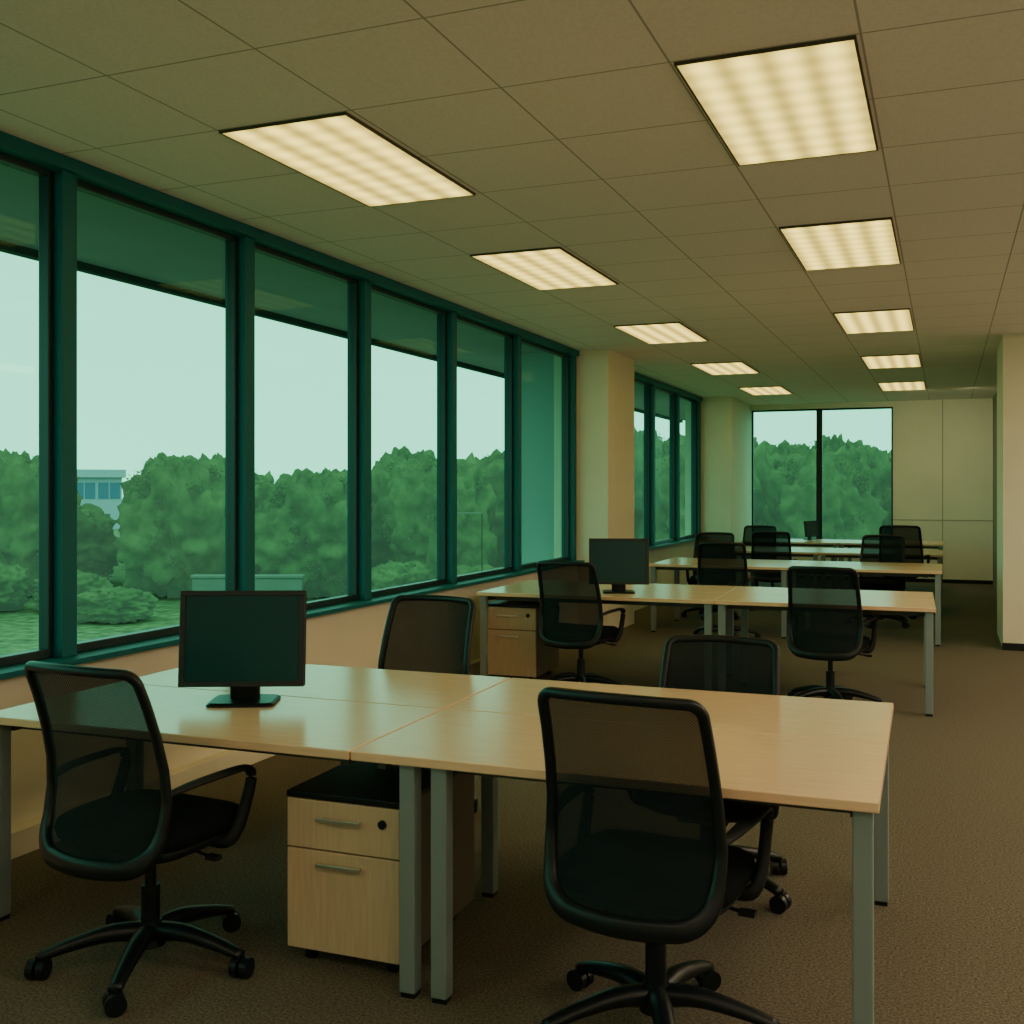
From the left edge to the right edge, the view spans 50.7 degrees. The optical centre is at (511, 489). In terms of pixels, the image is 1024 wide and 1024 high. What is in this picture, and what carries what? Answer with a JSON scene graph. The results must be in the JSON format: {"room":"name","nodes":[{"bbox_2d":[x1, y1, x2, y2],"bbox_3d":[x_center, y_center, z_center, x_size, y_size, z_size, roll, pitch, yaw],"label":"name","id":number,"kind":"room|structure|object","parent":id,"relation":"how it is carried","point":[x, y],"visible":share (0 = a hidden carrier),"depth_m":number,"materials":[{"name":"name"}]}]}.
{"room":"open-plan office","nodes":[
{"label":"open-plan office","id":0,"kind":"room"},
{"bbox_2d":[0,541,694,826],"bbox_3d":[-0.310,0.020,9.393,0.220,3.040,21.400,0,0,22],"label":"wall","id":1,"kind":"structure","parent":0,"point":[353,637],"depth_m":6.72,"materials":[{"name":"beige paint"}]},
{"bbox_2d":[0,153,52,666],"bbox_3d":[-2.337,-0.343,4.296,0.060,2.195,1.280,0,0,22],"label":"window","id":2,"kind":"structure","parent":1,"relation":"in","point":[45,650],"depth_m":4.86,"materials":[{"name":"teal"}]},
{"bbox_2d":[53,170,76,657],"bbox_3d":[-2.072,-0.343,4.928,0.140,2.195,0.090,0,0,22],"label":"window mullion","id":3,"kind":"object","parent":1,"relation":"attached to","point":[64,183],"depth_m":4.88,"materials":[{"name":"teal"}]},
{"bbox_2d":[77,180,237,652],"bbox_3d":[-1.826,-0.343,5.567,0.060,2.195,1.280,0,0,22],"label":"window","id":4,"kind":"structure","parent":1,"relation":"in","point":[231,241],"depth_m":6.13,"materials":[{"name":"teal"}]},
{"bbox_2d":[225,236,254,590],"bbox_3d":[-1.561,-0.343,6.199,0.140,2.195,0.090,0,0,22],"label":"window mullion","id":5,"kind":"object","parent":1,"relation":"attached to","point":[246,246],"depth_m":6.15,"materials":[{"name":"teal"}]},
{"bbox_2d":[11,658,479,859],"bbox_3d":[-1.695,1.485,5.558,0.070,0.110,13.050,0,0,22],"label":"baseboard","id":6,"kind":"structure","parent":1,"relation":"attached to","point":[24,836],"depth_m":5.58,"materials":[{"name":"beige paint"}]},
{"bbox_2d":[0,131,578,355],"bbox_3d":[-1.764,-1.470,5.694,0.200,0.060,12.850,0,0,22],"label":"window frame","id":7,"kind":"structure","parent":1,"relation":"attached to","point":[16,147],"depth_m":5.94,"materials":[{"name":"teal"}]},
{"bbox_2d":[0,560,584,679],"bbox_3d":[-1.736,0.767,5.682,0.260,0.025,12.850,0,0,22],"label":"trim","id":8,"kind":"structure","parent":1,"relation":"attached to","point":[15,670],"depth_m":5.49,"materials":[{"name":"teal"}]},
{"bbox_2d":[255,244,357,608],"bbox_3d":[-1.317,-0.343,6.834,0.060,2.195,1.270,0,0,22],"label":"window","id":9,"kind":"structure","parent":1,"relation":"in","point":[353,283],"depth_m":7.39,"materials":[{"name":"teal"}]},
{"bbox_2d":[347,280,370,599],"bbox_3d":[-1.054,-0.343,7.461,0.140,2.195,0.090,0,0,22],"label":"trim","id":10,"kind":"structure","parent":1,"relation":"attached to","point":[364,286],"depth_m":7.41,"materials":[{"name":"teal"}]},
{"bbox_2d":[371,285,446,596],"bbox_3d":[-0.800,-0.343,8.119,0.060,2.195,1.320,0,0,22],"label":"window","id":11,"kind":"structure","parent":1,"relation":"in","point":[442,314],"depth_m":8.70,"materials":[{"name":"teal"}]},
{"bbox_2d":[437,311,456,583],"bbox_3d":[-0.528,-0.343,8.769,0.140,2.195,0.090,0,0,22],"label":"trim","id":12,"kind":"structure","parent":1,"relation":"attached to","point":[451,316],"depth_m":8.72,"materials":[{"name":"teal"}]},
{"bbox_2d":[457,316,512,580],"bbox_3d":[-0.269,-0.343,9.441,0.060,2.195,1.350,0,0,22],"label":"window","id":13,"kind":"structure","parent":1,"relation":"in","point":[509,338],"depth_m":10.04,"materials":[{"name":"teal metal"}]},
{"bbox_2d":[504,335,521,570],"bbox_3d":[0.009,-0.343,10.105,0.140,2.195,0.090,0,0,22],"label":"trim","id":14,"kind":"structure","parent":1,"relation":"attached to","point":[517,340],"depth_m":10.05,"materials":[{"name":"teal metal"}]},
{"bbox_2d":[522,339,568,568],"bbox_3d":[0.301,-0.343,10.861,0.060,2.195,1.530,0,0,22],"label":"window","id":15,"kind":"structure","parent":1,"relation":"in","point":[565,357],"depth_m":11.54,"materials":[{"name":"teal"}]},
{"bbox_2d":[562,355,575,560],"bbox_3d":[0.613,-0.343,11.609,0.140,2.195,0.090,0,0,22],"label":"trim","id":16,"kind":"structure","parent":1,"relation":"attached to","point":[572,359],"depth_m":11.56,"materials":[{"name":"teal metal"}]},
{"bbox_2d":[634,379,649,544],"bbox_3d":[1.610,-0.343,14.118,0.060,2.195,1.310,0,0,22],"label":"window","id":17,"kind":"structure","parent":1,"relation":"in","point":[647,386],"depth_m":14.70,"materials":[{"name":"teal metal"}]},
{"bbox_2d":[644,384,654,544],"bbox_3d":[1.881,-0.343,14.764,0.140,2.195,0.090,0,0,22],"label":"trim","id":18,"kind":"structure","parent":1,"relation":"attached to","point":[652,386],"depth_m":14.71,"materials":[{"name":"teal metal"}]},
{"bbox_2d":[655,386,674,543],"bbox_3d":[2.145,-0.343,15.449,0.060,2.195,1.380,0,0,22],"label":"window","id":19,"kind":"structure","parent":1,"relation":"in","point":[672,394],"depth_m":16.06,"materials":[{"name":"teal metal"}]},
{"bbox_2d":[634,372,702,400],"bbox_3d":[2.011,-1.470,15.088,0.200,0.060,5.300,0,0,22],"label":"trim","id":20,"kind":"structure","parent":1,"relation":"attached to","point":[637,376],"depth_m":15.29,"materials":[{"name":"teal"}]},
{"bbox_2d":[669,393,679,540],"bbox_3d":[2.429,-0.343,16.128,0.140,2.195,0.090,0,0,22],"label":"trim","id":21,"kind":"structure","parent":1,"relation":"attached to","point":[677,395],"depth_m":16.08,"materials":[{"name":"teal metal"}]},
{"bbox_2d":[680,395,696,539],"bbox_3d":[2.695,-0.343,16.818,0.060,2.195,1.390,0,0,22],"label":"window","id":22,"kind":"structure","parent":1,"relation":"in","point":[694,402],"depth_m":17.43,"materials":[{"name":"teal metal"}]},
{"bbox_2d":[691,401,700,533],"bbox_3d":[2.981,-0.343,17.501,0.140,2.195,0.090,0,0,22],"label":"trim","id":23,"kind":"structure","parent":1,"relation":"attached to","point":[698,402],"depth_m":17.45,"materials":[{"name":"teal"}]},
{"bbox_2d":[0,0,1023,419],"bbox_3d":[2.845,-1.700,8.017,9.900,0.400,29.000,0,0,22],"label":"ceiling","id":24,"kind":"structure","parent":0,"point":[574,126],"depth_m":5.05,"materials":[{"name":"tile"}]},
{"bbox_2d":[0,240,682,422],"bbox_3d":[-1.753,-1.675,9.865,0.070,0.450,29.000,0,0,22],"label":"trim","id":25,"kind":"structure","parent":24,"relation":"attached to","point":[5,247],"depth_m":8.29,"materials":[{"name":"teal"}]},
{"bbox_2d":[219,111,475,206],"bbox_3d":[-0.703,-1.494,4.981,0.610,0.012,1.270,0,0,22],"label":"recessed light","id":26,"kind":"object","parent":24,"relation":"in","point":[339,151],"visible":1,"depth_m":4.87,"materials":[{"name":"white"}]},
{"bbox_2d":[470,247,617,290],"bbox_3d":[0.251,-1.494,7.357,0.610,0.012,1.270,0,0,22],"label":"recessed light","id":27,"kind":"object","parent":24,"relation":"in","point":[551,268],"visible":1,"depth_m":7.26,"materials":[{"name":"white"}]},
{"bbox_2d":[613,322,707,343],"bbox_3d":[1.444,-1.494,10.326,0.610,0.012,1.270,0,0,22],"label":"recessed light","id":28,"kind":"object","parent":24,"relation":"in","point":[667,332],"visible":1,"depth_m":10.22,"materials":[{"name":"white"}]},
{"bbox_2d":[690,361,759,374],"bbox_3d":[2.638,-1.494,13.295,0.610,0.012,1.270,0,0,22],"label":"recessed light","id":29,"kind":"object","parent":24,"relation":"in","point":[718,368],"visible":1,"depth_m":13.24,"materials":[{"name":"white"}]},
{"bbox_2d":[738,386,792,394],"bbox_3d":[3.831,-1.494,16.265,0.610,0.012,1.270,0,0,22],"label":"recessed light","id":30,"kind":"object","parent":24,"relation":"in","point":[766,390],"visible":1,"depth_m":16.17,"materials":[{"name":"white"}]},
{"bbox_2d":[674,35,877,165],"bbox_3d":[1.087,-1.494,4.262,0.610,0.012,1.270,0,0,22],"label":"recessed light","id":31,"kind":"object","parent":24,"relation":"in","point":[806,100],"visible":1,"depth_m":4.11,"materials":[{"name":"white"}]},
{"bbox_2d":[779,217,900,270],"bbox_3d":[2.042,-1.494,6.637,0.610,0.012,1.270,0,0,22],"label":"recessed light","id":32,"kind":"object","parent":24,"relation":"in","point":[866,242],"visible":1,"depth_m":6.53,"materials":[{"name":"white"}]},
{"bbox_2d":[833,308,913,333],"bbox_3d":[3.235,-1.494,9.606,0.610,0.012,1.270,0,0,22],"label":"recessed light","id":33,"kind":"object","parent":24,"relation":"in","point":[887,320],"visible":1,"depth_m":9.52,"materials":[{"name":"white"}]},
{"bbox_2d":[861,354,920,368],"bbox_3d":[4.428,-1.494,12.576,0.610,0.012,1.270,0,0,22],"label":"recessed light","id":34,"kind":"object","parent":24,"relation":"in","point":[900,360],"visible":1,"depth_m":12.52,"materials":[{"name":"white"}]},
{"bbox_2d":[878,381,925,390],"bbox_3d":[5.622,-1.494,15.545,0.610,0.012,1.270,0,0,22],"label":"recessed light","id":35,"kind":"object","parent":24,"relation":"in","point":[908,385],"visible":1,"depth_m":15.40,"materials":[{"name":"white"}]},
{"bbox_2d":[0,580,1023,1023],"bbox_3d":[3.569,1.600,7.942,8.500,0.120,21.600,0,0,22],"label":"floor","id":36,"kind":"structure","parent":0,"point":[949,935],"depth_m":3.96,"materials":[{"name":"carpet"}]},
{"bbox_2d":[24,661,256,1017],"bbox_3d":[-1.156,1.031,3.520,0.701,1.017,0.716,0,0,26],"label":"office chair","id":37,"kind":"object","parent":36,"relation":"on","point":[111,810],"visible":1,"depth_m":3.30,"materials":[{"name":"black fabric"}]},
{"bbox_2d":[0,685,441,921],"bbox_3d":[-1.075,1.170,3.898,1.494,0.740,0.692,0,0,21],"label":"office desk","id":38,"kind":"object","parent":36,"relation":"on","point":[324,729],"visible":0.67,"depth_m":3.78,"materials":[{"name":"brown wood"}]},
{"bbox_2d":[178,590,306,707],"bbox_3d":[-1.009,0.588,4.067,0.464,0.423,0.200,0,0,-2],"label":"computer monitor","id":39,"kind":"object","parent":38,"relation":"on","point":[244,642],"visible":1,"depth_m":4.03,"materials":[{"name":"black plastic"}]},
{"bbox_2d":[139,664,510,848],"bbox_3d":[-0.826,1.170,4.550,1.494,0.740,0.692,0,0,21],"label":"office desk","id":40,"kind":"object","parent":36,"relation":"on","point":[354,684],"visible":0.21,"depth_m":4.40,"materials":[{"name":"brown wood"}]},
{"bbox_2d":[287,761,473,972],"bbox_3d":[-0.439,1.258,3.709,0.414,0.565,0.624,0,0,21],"label":"drawer pedestal","id":41,"kind":"object","parent":36,"relation":"on","point":[343,820],"visible":0.87,"depth_m":3.46,"materials":[{"name":"brown wood"}]},
{"bbox_2d":[378,595,477,811],"bbox_3d":[-0.531,1.031,5.047,0.701,1.017,0.716,0,0,26],"label":"office chair","id":42,"kind":"object","parent":36,"relation":"on","point":[422,633],"visible":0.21,"depth_m":5.30,"materials":[{"name":"black fabric"}]},
{"bbox_2d":[488,600,558,678],"bbox_3d":[0.077,1.224,8.847,0.455,0.633,0.624,0,0,20],"label":"drawer pedestal","id":43,"kind":"object","parent":36,"relation":"on","point":[515,647],"visible":0.81,"depth_m":8.58,"materials":[{"name":"brown wood"}]},
{"bbox_2d":[536,561,625,684],"bbox_3d":[0.543,1.031,8.203,0.701,1.017,0.716,0,0,28],"label":"office chair","id":44,"kind":"object","parent":36,"relation":"on","point":[571,611],"visible":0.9,"depth_m":7.98,"materials":[{"name":"black fabric"}]},
{"bbox_2d":[554,349,633,627],"bbox_3d":[0.934,0.020,12.099,0.610,3.040,1.050,0,0,22],"label":"wall pier","id":45,"kind":"object","parent":36,"relation":"on","point":[604,377],"visible":0.57,"depth_m":11.62,"materials":[{"name":"beige paint"}]},
{"bbox_2d":[477,586,726,675],"bbox_3d":[0.697,1.170,8.433,1.854,0.740,0.617,0,0,20],"label":"office desk","id":46,"kind":"object","parent":36,"relation":"on","point":[705,600],"visible":0.62,"depth_m":8.31,"materials":[{"name":"brown wood"}]},
{"bbox_2d":[589,538,648,593],"bbox_3d":[0.833,0.588,8.426,0.464,0.423,0.200,0,0,4],"label":"computer monitor","id":47,"kind":"object","parent":46,"relation":"on","point":[618,562],"visible":0.83,"depth_m":8.39,"materials":[{"name":"black plastic"}]},
{"bbox_2d":[351,709,887,1023],"bbox_3d":[0.345,1.170,3.356,1.534,0.740,0.692,0,0,21],"label":"office desk","id":48,"kind":"object","parent":36,"relation":"on","point":[843,776],"visible":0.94,"depth_m":3.24,"materials":[{"name":"brown wood"}]},
{"bbox_2d":[505,580,738,635],"bbox_3d":[0.915,1.170,9.017,1.854,0.740,0.617,0,0,20],"label":"office desk","id":49,"kind":"object","parent":36,"relation":"on","point":[656,587],"visible":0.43,"depth_m":8.93,"materials":[{"name":"brown wood"}]},
{"bbox_2d":[537,687,779,1023],"bbox_3d":[0.428,1.031,3.077,0.701,1.017,0.716,0,0,27],"label":"office chair","id":50,"kind":"object","parent":36,"relation":"on","point":[638,848],"visible":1,"depth_m":2.86,"materials":[{"name":"black fabric"}]},
{"bbox_2d":[446,678,893,905],"bbox_3d":[0.594,1.170,4.008,1.534,0.740,0.692,0,0,21],"label":"office desk","id":51,"kind":"object","parent":36,"relation":"on","point":[821,718],"visible":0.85,"depth_m":4.00,"materials":[{"name":"brown wood"}]},
{"bbox_2d":[682,532,738,619],"bbox_3d":[2.398,1.031,13.028,0.701,1.017,0.716,0,0,17],"label":"office chair","id":52,"kind":"object","parent":36,"relation":"on","point":[701,536],"visible":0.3,"depth_m":13.29,"materials":[{"name":"black fabric"}]},
{"bbox_2d":[649,561,794,638],"bbox_3d":[2.274,1.170,11.694,1.474,0.740,0.597,0,0,22],"label":"office desk","id":53,"kind":"object","parent":36,"relation":"on","point":[661,565],"visible":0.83,"depth_m":11.60,"materials":[{"name":"brown wood"}]},
{"bbox_2d":[659,635,791,913],"bbox_3d":[0.742,1.073,4.190,0.701,0.932,0.716,0,0,22],"label":"office chair","id":54,"kind":"object","parent":36,"relation":"on","point":[721,663],"visible":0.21,"depth_m":4.44,"materials":[{"name":"black fabric"}]},
{"bbox_2d":[693,542,760,637],"bbox_3d":[2.208,1.031,11.147,0.701,1.017,0.716,0,0,17],"label":"office chair","id":55,"kind":"object","parent":36,"relation":"on","point":[719,563],"visible":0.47,"depth_m":10.90,"materials":[{"name":"black fabric"}]},
{"bbox_2d":[663,558,801,620],"bbox_3d":[2.499,1.170,12.253,1.474,0.740,0.597,0,0,22],"label":"office desk","id":56,"kind":"object","parent":36,"relation":"on","point":[676,572],"visible":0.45,"depth_m":12.43,"materials":[{"name":"brown wood"}]},
{"bbox_2d":[742,525,776,586],"bbox_3d":[3.525,1.031,15.649,0.701,1.017,0.716,0,0,24],"label":"office chair","id":57,"kind":"object","parent":36,"relation":"on","point":[749,529],"visible":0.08,"depth_m":15.94,"materials":[{"name":"black fabric"}]},
{"bbox_2d":[749,531,796,611],"bbox_3d":[3.383,1.031,13.962,0.701,1.017,0.716,0,0,18],"label":"office chair","id":58,"kind":"object","parent":36,"relation":"on","point":[765,545],"visible":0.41,"depth_m":13.70,"materials":[{"name":"black fabric"}]},
{"bbox_2d":[746,549,822,560],"bbox_3d":[3.356,1.170,14.385,1.474,0.740,0.597,0,0,22],"label":"office desk","id":59,"kind":"object","parent":36,"relation":"on","point":[795,553],"visible":0.22,"depth_m":14.04,"materials":[{"name":"brown wood"}]},
{"bbox_2d":[740,540,841,560],"bbox_3d":[4.362,1.170,16.890,1.474,0.740,0.597,0,0,22],"label":"office desk","id":60,"kind":"object","parent":36,"relation":"on","point":[834,544],"visible":0.36,"depth_m":16.56,"materials":[{"name":"brown wood"}]},
{"bbox_2d":[791,539,843,560],"bbox_3d":[4.587,1.170,17.450,1.474,0.740,0.597,0,0,22],"label":"office desk","id":61,"kind":"object","parent":36,"relation":"on","point":[791,539],"visible":0.09,"depth_m":17.41,"materials":[{"name":"brown wood"}]},
{"bbox_2d":[803,521,818,539],"bbox_3d":[4.802,0.648,17.372,0.371,0.304,0.160,0,0,-44],"label":"computer monitor","id":62,"kind":"object","parent":61,"relation":"on","point":[810,527],"visible":1,"depth_m":17.34,"materials":[{"name":"black plastic"}]},
{"bbox_2d":[714,593,935,716],"bbox_3d":[2.272,1.170,7.847,1.494,0.740,0.617,0,0,20],"label":"office desk","id":63,"kind":"object","parent":36,"relation":"on","point":[885,606],"visible":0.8,"depth_m":7.61,"materials":[{"name":"brown wood"}]},
{"bbox_2d":[729,586,933,687],"bbox_3d":[2.489,1.170,8.431,1.494,0.740,0.617,0,0,20],"label":"office desk","id":64,"kind":"object","parent":36,"relation":"on","point":[742,589],"visible":0.41,"depth_m":8.43,"materials":[{"name":"brown wood"}]},
{"bbox_2d":[787,566,883,701],"bbox_3d":[2.275,1.031,7.658,0.701,1.017,0.716,0,0,28],"label":"office chair","id":65,"kind":"object","parent":36,"relation":"on","point":[826,622],"visible":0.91,"depth_m":7.44,"materials":[{"name":"black fabric"}]},
{"bbox_2d":[793,564,942,645],"bbox_3d":[3.647,1.170,11.142,1.474,0.740,0.597,0,0,22],"label":"office desk","id":66,"kind":"object","parent":36,"relation":"on","point":[935,572],"visible":0.59,"depth_m":10.79,"materials":[{"name":"brown wood"}]},
{"bbox_2d":[797,561,942,567],"bbox_3d":[3.872,1.170,11.702,1.474,0.740,0.597,0,0,22],"label":"office desk","id":67,"kind":"object","parent":36,"relation":"on","point":[801,562],"visible":0.3,"depth_m":11.76,"materials":[{"name":"brown wood"}]},
{"bbox_2d":[819,550,942,613],"bbox_3d":[4.729,1.170,13.833,1.474,0.740,0.597,0,0,22],"label":"office desk","id":68,"kind":"object","parent":36,"relation":"on","point":[937,556],"visible":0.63,"depth_m":13.78,"materials":[{"name":"brown wood"}]},
{"bbox_2d":[859,535,909,627],"bbox_3d":[4.171,1.031,12.297,0.701,1.017,0.716,0,0,27],"label":"office chair","id":69,"kind":"object","parent":36,"relation":"on","point":[874,548],"visible":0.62,"depth_m":12.47,"materials":[{"name":"black fabric"}]},
{"bbox_2d":[839,541,943,560],"bbox_3d":[5.736,1.170,16.338,1.474,0.740,0.597,0,0,22],"label":"office desk","id":70,"kind":"object","parent":36,"relation":"on","point":[842,544],"visible":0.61,"depth_m":16.24,"materials":[{"name":"brown wood"}]},
{"bbox_2d":[879,525,934,618],"bbox_3d":[4.804,0.981,13.227,0.701,1.117,0.716,0,0,27],"label":"office chair","id":71,"kind":"object","parent":36,"relation":"on","point":[912,535],"visible":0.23,"depth_m":12.95,"materials":[{"name":"black fabric"}]},
{"bbox_2d":[522,352,553,563],"bbox_3d":[0.275,1.520,11.987,0.530,6.040,0.350,0,0,22],"label":"wall","id":72,"kind":"structure","parent":0,"point":[537,368],"depth_m":11.80,"materials":[{"name":"grey"}]},
{"bbox_2d":[685,397,750,577],"bbox_3d":[3.525,0.020,18.360,0.750,3.040,1.900,0,0,22],"label":"wall","id":73,"kind":"structure","parent":0,"point":[725,421],"depth_m":17.49,"materials":[{"name":"beige paint"}]},
{"bbox_2d":[751,398,992,580],"bbox_3d":[5.819,0.020,18.570,4.850,3.040,0.200,0,0,22],"label":"wall","id":74,"kind":"structure","parent":0,"point":[967,423],"depth_m":17.91,"materials":[{"name":"beige paint"}]},
{"bbox_2d":[752,409,817,538],"bbox_3d":[4.793,-0.265,18.982,1.140,2.290,0.060,0,0,22],"label":"window","id":75,"kind":"structure","parent":74,"relation":"in","point":[816,410],"depth_m":18.91,"materials":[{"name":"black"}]},
{"bbox_2d":[818,409,819,538],"bbox_3d":[5.337,-0.265,18.752,0.040,2.290,0.120,0,0,22],"label":"trim","id":76,"kind":"structure","parent":74,"relation":"attached to","point":[818,409],"depth_m":18.69,"materials":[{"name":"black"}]},
{"bbox_2d":[820,407,892,539],"bbox_3d":[5.912,-0.265,18.532,1.190,2.290,0.060,0,0,22],"label":"window","id":77,"kind":"structure","parent":74,"relation":"in","point":[891,408],"depth_m":18.71,"materials":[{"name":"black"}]},
{"bbox_2d":[858,577,992,583],"bbox_3d":[6.037,1.510,18.363,3.910,0.060,0.020,0,0,22],"label":"baseboard","id":78,"kind":"structure","parent":74,"relation":"attached to","point":[915,579],"depth_m":17.84,"materials":[{"name":"black plastic"}]},
{"bbox_2d":[993,391,996,591],"bbox_3d":[6.745,0.020,14.560,0.240,3.040,6.550,0,0,22],"label":"wall","id":79,"kind":"structure","parent":0,"point":[995,395],"depth_m":16.70,"materials":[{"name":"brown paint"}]},
{"bbox_2d":[997,333,1023,645],"bbox_3d":[6.829,0.020,10.275,3.990,3.040,1.340,0,0,22],"label":"wall","id":80,"kind":"structure","parent":0,"point":[1010,351],"depth_m":10.37,"materials":[{"name":"beige paint"}]},
{"label":"outside","id":81,"kind":"structure","parent":0,"visible":0},
{"bbox_2d":[0,529,328,654],"bbox_3d":[-55.501,4.540,130.075,320.000,0.001,320.000,0,0,22],"label":"ground","id":82,"kind":"structure","parent":81,"point":[19,630],"depth_m":36.46,"materials":[{"name":"green plant"}]},
{"bbox_2d":[0,562,31,610],"bbox_3d":[-19.644,3.611,40.595,2.862,1.886,2.881,0,0,0],"label":"shrub","id":83,"kind":"object","parent":82,"relation":"on","point":[14,591],"visible":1,"depth_m":40.26,"materials":[{"name":"green plant"}]},
{"bbox_2d":[0,453,38,595],"bbox_3d":[-21.485,1.383,46.019,5.155,6.343,5.456,0,0,4],"label":"tree","id":84,"kind":"object","parent":82,"relation":"on","point":[19,477],"visible":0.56,"depth_m":44.29,"materials":[{"name":"green plant"}]},
{"bbox_2d":[30,569,113,610],"bbox_3d":[-16.507,3.780,40.586,2.894,1.544,2.773,0,0,8],"label":"shrub","id":85,"kind":"object","parent":82,"relation":"on","point":[88,581],"visible":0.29,"depth_m":39.88,"materials":[{"name":"green plant"}]},
{"bbox_2d":[77,503,118,581],"bbox_3d":[-21.493,2.513,51.520,5.155,4.072,5.456,0,0,4],"label":"tree","id":86,"kind":"object","parent":82,"relation":"on","point":[96,553],"visible":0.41,"depth_m":50.75,"materials":[{"name":"green plant"}]},
{"bbox_2d":[77,469,125,528],"bbox_3d":[-50.987,1.090,127.890,9.400,6.900,9.300,0,0,-23],"label":"building","id":87,"kind":"structure","parent":82,"relation":"on","point":[101,488],"depth_m":125.00,"materials":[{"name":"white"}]},
{"bbox_2d":[77,586,158,623],"bbox_3d":[-13.762,3.946,37.407,2.855,1.206,2.881,0,0,0],"label":"shrub","id":88,"kind":"object","parent":82,"relation":"on","point":[112,605],"visible":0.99,"depth_m":36.49,"materials":[{"name":"green plant"}]},
{"bbox_2d":[115,457,200,570],"bbox_3d":[-16.086,1.490,51.548,5.370,6.128,5.275,0,0,0],"label":"tree","id":89,"kind":"object","parent":82,"relation":"on","point":[128,486],"visible":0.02,"depth_m":50.67,"materials":[{"name":"green plant"}]},
{"bbox_2d":[112,454,224,598],"bbox_3d":[-13.925,1.532,46.031,5.275,6.045,5.370,0,0,0],"label":"tree","id":90,"kind":"object","parent":82,"relation":"on","point":[172,526],"visible":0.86,"depth_m":44.10,"materials":[{"name":"green plant"}]},
{"bbox_2d":[190,574,304,590],"bbox_3d":[-10.184,3.905,41.651,4.327,1.270,0.400,0,0,0],"label":"wall","id":91,"kind":"structure","parent":82,"relation":"on","point":[263,582],"depth_m":41.50,"materials":[{"name":"concrete"}]},
{"bbox_2d":[255,476,280,573],"bbox_3d":[-10.543,1.918,51.457,5.227,5.267,5.106,0,0,-6],"label":"tree","id":92,"kind":"object","parent":82,"relation":"on","point":[262,491],"visible":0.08,"depth_m":49.52,"materials":[{"name":"green plant"}]},
{"bbox_2d":[255,468,374,598],"bbox_3d":[-8.388,1.808,46.031,5.275,5.490,5.370,0,0,0],"label":"tree","id":93,"kind":"object","parent":82,"relation":"on","point":[301,528],"visible":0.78,"depth_m":44.10,"materials":[{"name":"green plant"}]},
{"bbox_2d":[371,456,424,567],"bbox_3d":[-5.198,1.443,51.516,5.398,6.223,5.183,0,0,0],"label":"tree","id":94,"kind":"object","parent":82,"relation":"on","point":[380,476],"visible":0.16,"depth_m":49.67,"materials":[{"name":"green plant"}]},
{"bbox_2d":[371,560,432,589],"bbox_3d":[-4.217,3.591,40.620,2.881,1.927,2.862,0,0,0],"label":"shrub","id":95,"kind":"object","parent":82,"relation":"on","point":[390,574],"visible":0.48,"depth_m":39.64,"materials":[{"name":"green plant"}]},
{"bbox_2d":[378,446,436,463],"bbox_3d":[-5.956,1.005,62.531,5.275,7.102,5.370,0,0,0],"label":"tree","id":96,"kind":"object","parent":82,"relation":"on","point":[404,452],"visible":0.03,"depth_m":61.99,"materials":[{"name":"green plant"}]},
{"bbox_2d":[380,452,499,579],"bbox_3d":[-3.058,1.447,45.908,5.106,6.215,5.227,0,0,-6],"label":"tree","id":97,"kind":"object","parent":82,"relation":"on","point":[409,520],"visible":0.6,"depth_m":44.29,"materials":[{"name":"green plant"}]},
{"bbox_2d":[457,564,502,574],"bbox_3d":[-1.147,3.659,40.595,2.862,1.789,2.881,0,0,0],"label":"shrub","id":98,"kind":"object","parent":82,"relation":"on","point":[462,569],"visible":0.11,"depth_m":40.35,"materials":[{"name":"green plant"}]},
{"bbox_2d":[481,458,503,567],"bbox_3d":[0.221,1.419,51.483,5.155,6.271,5.456,0,0,4],"label":"tree","id":99,"kind":"object","parent":82,"relation":"on","point":[493,474],"visible":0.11,"depth_m":49.60,"materials":[{"name":"green plant"}]},
{"bbox_2d":[634,426,668,537],"bbox_3d":[5.672,0.681,51.531,5.275,7.753,5.370,0,0,0],"label":"tree","id":100,"kind":"object","parent":82,"relation":"on","point":[661,451],"visible":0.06,"depth_m":49.73,"materials":[{"name":"green plant"}]},
{"bbox_2d":[636,446,754,540],"bbox_3d":[7.843,1.234,45.983,5.155,6.642,5.456,0,0,4],"label":"tree","id":101,"kind":"object","parent":82,"relation":"on","point":[661,464],"visible":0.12,"depth_m":44.49,"materials":[{"name":"green plant"}]},
{"bbox_2d":[754,440,784,524],"bbox_3d":[10.952,1.110,51.546,5.227,6.892,5.106,0,0,-6],"label":"tree","id":102,"kind":"object","parent":82,"relation":"on","point":[764,463],"visible":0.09,"depth_m":49.92,"materials":[{"name":"green plant"}]},
{"bbox_2d":[765,440,808,462],"bbox_3d":[15.724,0.832,62.532,5.275,7.450,5.370,0,0,0],"label":"tree","id":103,"kind":"object","parent":82,"relation":"on","point":[784,448],"visible":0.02,"depth_m":61.47,"materials":[{"name":"green plant"}]},
{"bbox_2d":[759,448,888,538],"bbox_3d":[13.216,1.404,46.048,5.370,6.301,5.275,0,0,0],"label":"tree","id":104,"kind":"object","parent":82,"relation":"on","point":[851,508],"visible":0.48,"depth_m":44.41,"materials":[{"name":"green plant"}]},
{"bbox_2d":[806,433,870,453],"bbox_3d":[20.439,0.485,67.988,5.398,8.148,5.183,0,0,0],"label":"tree","id":105,"kind":"object","parent":82,"relation":"on","point":[833,444],"visible":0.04,"depth_m":66.89,"materials":[{"name":"green plant"}]},
{"bbox_2d":[823,444,890,524],"bbox_3d":[16.482,1.157,51.516,5.398,6.797,5.183,0,0,0],"label":"tree","id":106,"kind":"object","parent":82,"relation":"on","point":[872,457],"visible":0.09,"depth_m":50.12,"materials":[{"name":"green plant"}]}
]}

